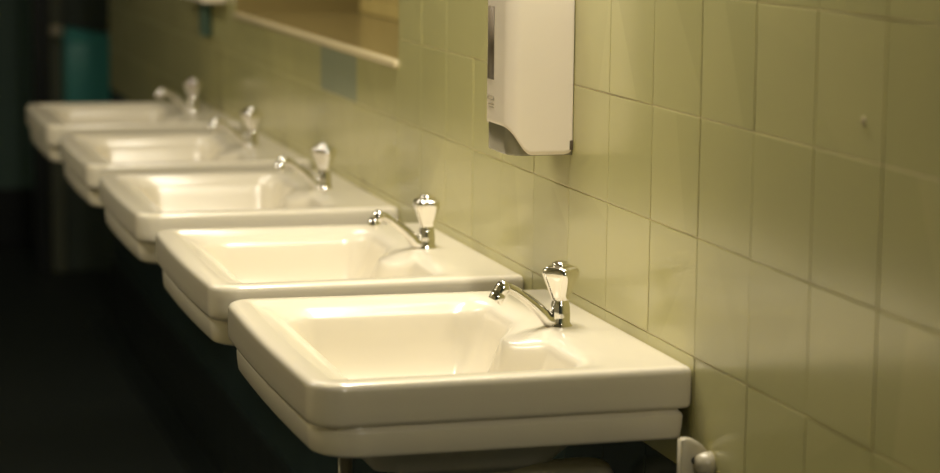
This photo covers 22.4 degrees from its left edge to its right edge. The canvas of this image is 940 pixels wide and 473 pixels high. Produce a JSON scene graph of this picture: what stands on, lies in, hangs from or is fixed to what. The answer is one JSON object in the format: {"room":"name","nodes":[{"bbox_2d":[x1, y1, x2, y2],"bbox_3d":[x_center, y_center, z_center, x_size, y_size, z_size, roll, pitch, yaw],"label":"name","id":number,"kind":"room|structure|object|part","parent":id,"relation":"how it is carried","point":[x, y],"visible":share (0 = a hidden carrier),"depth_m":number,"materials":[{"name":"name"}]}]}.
{"room":"public restroom","nodes":[
{"label":"public restroom","id":0,"kind":"room"},
{"bbox_2d":[0,0,33,187],"bbox_3d":[-2.201,-1.306,8.999,3.600,2.700,0.100,-2,9,-15],"label":"wall","id":1,"kind":"structure","parent":0,"point":[16,143],"depth_m":9.18,"materials":[{"name":"teal paint"}]},
{"bbox_2d":[0,188,33,242],"bbox_3d":[-2.199,-0.068,9.125,3.400,0.215,0.012,-2,9,-15],"label":"baseboard","id":2,"kind":"structure","parent":1,"relation":"attached to","point":[16,204],"depth_m":9.24,"materials":[{"name":"black tile"}]},
{"bbox_2d":[63,0,111,270],"bbox_3d":[-1.248,-1.223,8.503,0.434,2.700,0.120,-2,9,-15],"label":"wall","id":3,"kind":"structure","parent":0,"point":[89,238],"depth_m":8.57,"materials":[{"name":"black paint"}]},
{"bbox_2d":[30,0,51,271],"bbox_3d":[-1.533,-1.215,8.424,0.054,2.700,0.100,-2,9,-15],"label":"trim","id":4,"kind":"structure","parent":3,"relation":"attached to","point":[42,225],"depth_m":8.52,"materials":[{"name":"black tile"}]},
{"bbox_2d":[48,0,66,272],"bbox_3d":[-1.480,-1.215,8.428,0.050,2.700,0.140,-2,9,-15],"label":"doorframe","id":5,"kind":"object","parent":3,"relation":"attached to","point":[55,7],"visible":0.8,"depth_m":8.51,"materials":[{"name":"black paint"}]},
{"bbox_2d":[49,25,109,102],"bbox_3d":[-1.369,-0.559,8.417,0.238,0.387,0.164,-2,9,-15],"label":"wall box","id":6,"kind":"object","parent":3,"relation":"attached to","point":[85,53],"visible":0.67,"depth_m":8.34,"materials":[{"name":"blue plastic"}]},
{"bbox_3d":[-1.453,-0.723,8.350,0.050,0.044,0.044,-2,9,-15],"label":"knob","id":7,"kind":"part","parent":6,"relation":"part of","materials":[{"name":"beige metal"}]},
{"bbox_3d":[-1.345,-0.717,8.400,0.191,0.050,0.164,-2,9,-15],"label":"lid","id":8,"kind":"part","parent":6,"relation":"part of","materials":[{"name":"green plastic"}]},
{"bbox_2d":[0,243,187,472],"bbox_3d":[-0.745,0.830,4.165,3.500,0.100,10.500,-2,9,-15],"label":"floor","id":9,"kind":"structure","parent":0,"point":[66,405],"depth_m":6.61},
{"bbox_2d":[338,457,352,472],"bbox_3d":[-0.147,0.613,2.779,0.044,0.742,0.044,-2,9,-15],"label":"supply pipe","id":10,"kind":"object","parent":9,"relation":"on","point":[345,465],"visible":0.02,"depth_m":2.72,"materials":[{"name":"metal"}]},
{"bbox_2d":[360,0,398,20],"bbox_3d":[-0.033,-0.850,4.562,0.019,0.915,1.500,-2,9,-15],"label":"wall","id":11,"kind":"structure","parent":0,"point":[389,9],"depth_m":5.13,"materials":[{"name":"tile"}]},
{"bbox_2d":[109,0,939,472],"bbox_3d":[0.183,-0.449,3.301,0.301,2.700,8.720,-2,9,-15],"label":"wall","id":12,"kind":"structure","parent":0,"point":[723,201],"depth_m":2.57,"materials":[{"name":"tile"}]},
{"bbox_2d":[26,102,241,162],"bbox_3d":[-0.778,-0.129,5.437,0.435,0.311,0.548,-2,9,-15],"label":"washbasin","id":13,"kind":"object","parent":12,"relation":"attached to","point":[47,122],"visible":0.43,"depth_m":5.39,"materials":[{"name":"white ceramic"}]},
{"bbox_2d":[155,78,201,111],"bbox_3d":[-0.668,-0.323,5.442,0.110,0.081,0.043,-2,9,-15],"label":"tap","id":14,"kind":"object","parent":13,"relation":"on","point":[192,85],"visible":1,"depth_m":5.44,"materials":[{"name":"silver metal"}]},
{"bbox_3d":[-0.673,-0.311,5.442,0.070,0.058,0.018,-2,9,-15],"label":"spout","id":15,"kind":"part","parent":14,"relation":"part of","materials":[{"name":"silver metal"}]},
{"bbox_3d":[-0.635,-0.338,5.449,0.038,0.041,0.038,1,8,4],"label":"handle","id":16,"kind":"part","parent":14,"relation":"part of","materials":[{"name":"silver metal"}]},
{"bbox_2d":[59,133,311,207],"bbox_3d":[-0.578,-0.023,4.726,0.435,0.311,0.548,-2,9,-15],"label":"washbasin","id":17,"kind":"object","parent":12,"relation":"attached to","point":[85,159],"visible":0.55,"depth_m":4.71,"materials":[{"name":"white ceramic"}]},
{"bbox_2d":[208,107,262,146],"bbox_3d":[-0.468,-0.217,4.731,0.109,0.081,0.042,-2,9,-15],"label":"tap","id":18,"kind":"object","parent":17,"relation":"on","point":[251,117],"visible":1,"depth_m":4.73,"materials":[{"name":"silver metal"}]},
{"bbox_3d":[-0.472,-0.205,4.731,0.070,0.058,0.018,-2,9,-15],"label":"spout","id":19,"kind":"part","parent":18,"relation":"part of","materials":[{"name":"silver metal"}]},
{"bbox_3d":[-0.435,-0.232,4.738,0.038,0.041,0.038,-4,10,-30],"label":"handle","id":20,"kind":"part","parent":18,"relation":"part of","materials":[{"name":"silver metal"}]},
{"bbox_2d":[110,256,291,472],"bbox_3d":[0.024,0.785,3.440,0.005,0.213,8.718,-2,9,-15],"label":"baseboard","id":21,"kind":"structure","parent":12,"relation":"attached to","point":[230,440],"depth_m":6.04,"materials":[{"name":"black tile"}]},
{"bbox_2d":[194,0,226,36],"bbox_3d":[-0.636,-0.647,5.560,0.060,0.358,0.460,-2,9,-15],"label":"wall dispenser","id":22,"kind":"object","parent":12,"relation":"attached to","point":[205,6],"visible":1,"depth_m":5.57,"materials":[{"name":"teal plastic"}]},
{"bbox_3d":[-0.623,-0.516,5.596,0.022,0.088,0.065,-2,9,-15],"label":"spout","id":23,"kind":"part","parent":22,"relation":"part of","materials":[{"name":"teal paint"}]},
{"bbox_2d":[99,171,397,263],"bbox_3d":[-0.393,0.075,4.071,0.435,0.311,0.548,-2,9,-15],"label":"washbasin","id":24,"kind":"object","parent":12,"relation":"attached to","point":[137,207],"visible":0.66,"depth_m":4.02,"materials":[{"name":"white ceramic"}]},
{"bbox_2d":[273,143,335,188],"bbox_3d":[-0.283,-0.119,4.077,0.110,0.081,0.044,-2,9,-15],"label":"tap","id":25,"kind":"object","parent":24,"relation":"on","point":[323,154],"visible":1,"depth_m":4.07,"materials":[{"name":"silver metal"}]},
{"bbox_3d":[-0.288,-0.108,4.077,0.070,0.058,0.018,-2,9,-15],"label":"spout","id":26,"kind":"part","parent":25,"relation":"part of","materials":[{"name":"silver metal"}]},
{"bbox_3d":[-0.251,-0.134,4.083,0.038,0.041,0.038,3,9,15],"label":"handle","id":27,"kind":"part","parent":25,"relation":"part of","materials":[{"name":"silver metal"}]},
{"bbox_2d":[232,12,397,68],"bbox_3d":[-0.316,-0.384,4.557,0.019,0.013,1.510,-2,9,-15],"label":"trim","id":28,"kind":"structure","parent":12,"relation":"attached to","point":[352,50],"depth_m":4.37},
{"bbox_2d":[236,0,400,39],"bbox_3d":[-0.168,-0.852,4.524,0.300,0.927,1.524,-2,9,-15],"label":"trim","id":29,"kind":"structure","parent":12,"relation":"attached to","point":[242,6],"depth_m":5.30,"materials":[{"name":"ceramic"}]},
{"bbox_2d":[243,12,398,58],"bbox_3d":[-0.170,-0.388,4.592,0.294,0.012,1.500,-2,9,-15],"label":"sill","id":30,"kind":"structure","parent":12,"relation":"attached to","point":[380,35],"depth_m":4.77,"materials":[{"name":"ceramic"}]},
{"bbox_2d":[155,223,523,345],"bbox_3d":[-0.204,0.175,3.401,0.435,0.311,0.548,-2,9,-15],"label":"washbasin","id":31,"kind":"object","parent":12,"relation":"attached to","point":[206,270],"visible":0.6,"depth_m":3.40,"materials":[{"name":"white ceramic"}]},
{"bbox_2d":[367,194,440,248],"bbox_3d":[-0.095,-0.020,3.406,0.108,0.081,0.040,-2,9,-15],"label":"tap","id":32,"kind":"object","parent":31,"relation":"on","point":[426,207],"visible":1,"depth_m":3.40,"materials":[{"name":"silver metal"}]},
{"bbox_3d":[-0.100,-0.008,3.407,0.070,0.058,0.018,-2,9,-15],"label":"spout","id":33,"kind":"part","parent":32,"relation":"part of","materials":[{"name":"silver metal"}]},
{"bbox_3d":[-0.062,-0.035,3.413,0.038,0.041,0.038,-1,8,-9],"label":"handle","id":34,"kind":"part","parent":32,"relation":"part of","materials":[{"name":"silver metal"}]},
{"bbox_2d":[228,289,691,472],"bbox_3d":[-0.035,0.264,2.800,0.435,0.311,0.548,-2,9,-15],"label":"washbasin","id":35,"kind":"object","parent":12,"relation":"attached to","point":[447,382],"visible":0.98,"depth_m":2.60,"materials":[{"name":"white ceramic"}]},
{"bbox_2d":[488,260,578,327],"bbox_3d":[0.075,0.070,2.806,0.111,0.081,0.045,-2,9,-15],"label":"tap","id":36,"kind":"object","parent":35,"relation":"on","point":[560,278],"visible":1,"depth_m":2.80,"materials":[{"name":"silver metal"}]},
{"bbox_3d":[0.070,0.082,2.806,0.070,0.058,0.018,-2,9,-15],"label":"spout","id":37,"kind":"part","parent":36,"relation":"part of","materials":[{"name":"silver metal"}]},
{"bbox_3d":[0.107,0.055,2.812,0.038,0.041,0.038,5,10,29],"label":"handle","id":38,"kind":"part","parent":36,"relation":"part of","materials":[{"name":"silver metal"}]},
{"bbox_2d":[487,0,574,155],"bbox_3d":[0.075,-0.252,2.985,0.087,0.294,0.097,-2,9,-15],"label":"soap dispenser","id":39,"kind":"object","parent":12,"relation":"attached to","point":[530,58],"visible":1,"depth_m":2.95,"materials":[{"name":"white plastic"}]},
{"bbox_3d":[0.115,-0.251,2.994,0.006,0.280,0.093,-2,9,-15],"label":"plate","id":40,"kind":"part","parent":39,"relation":"part of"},
{"bbox_2d":[677,437,715,472],"bbox_3d":[0.242,0.274,2.543,0.034,0.116,0.032,-2,9,-15],"label":"wall bracket","id":41,"kind":"object","parent":12,"relation":"attached to","point":[692,456],"visible":1,"depth_m":2.54,"materials":[{"name":"beige metal"}]},
{"bbox_2d":[861,116,865,126],"bbox_3d":[0.356,-0.104,2.150,0.003,0.011,0.007,-2,9,-15],"label":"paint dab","id":42,"kind":"object","parent":12,"relation":"attached to","point":[863,121],"visible":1,"depth_m":2.15,"materials":[{"name":"beige paint"}]}
]}

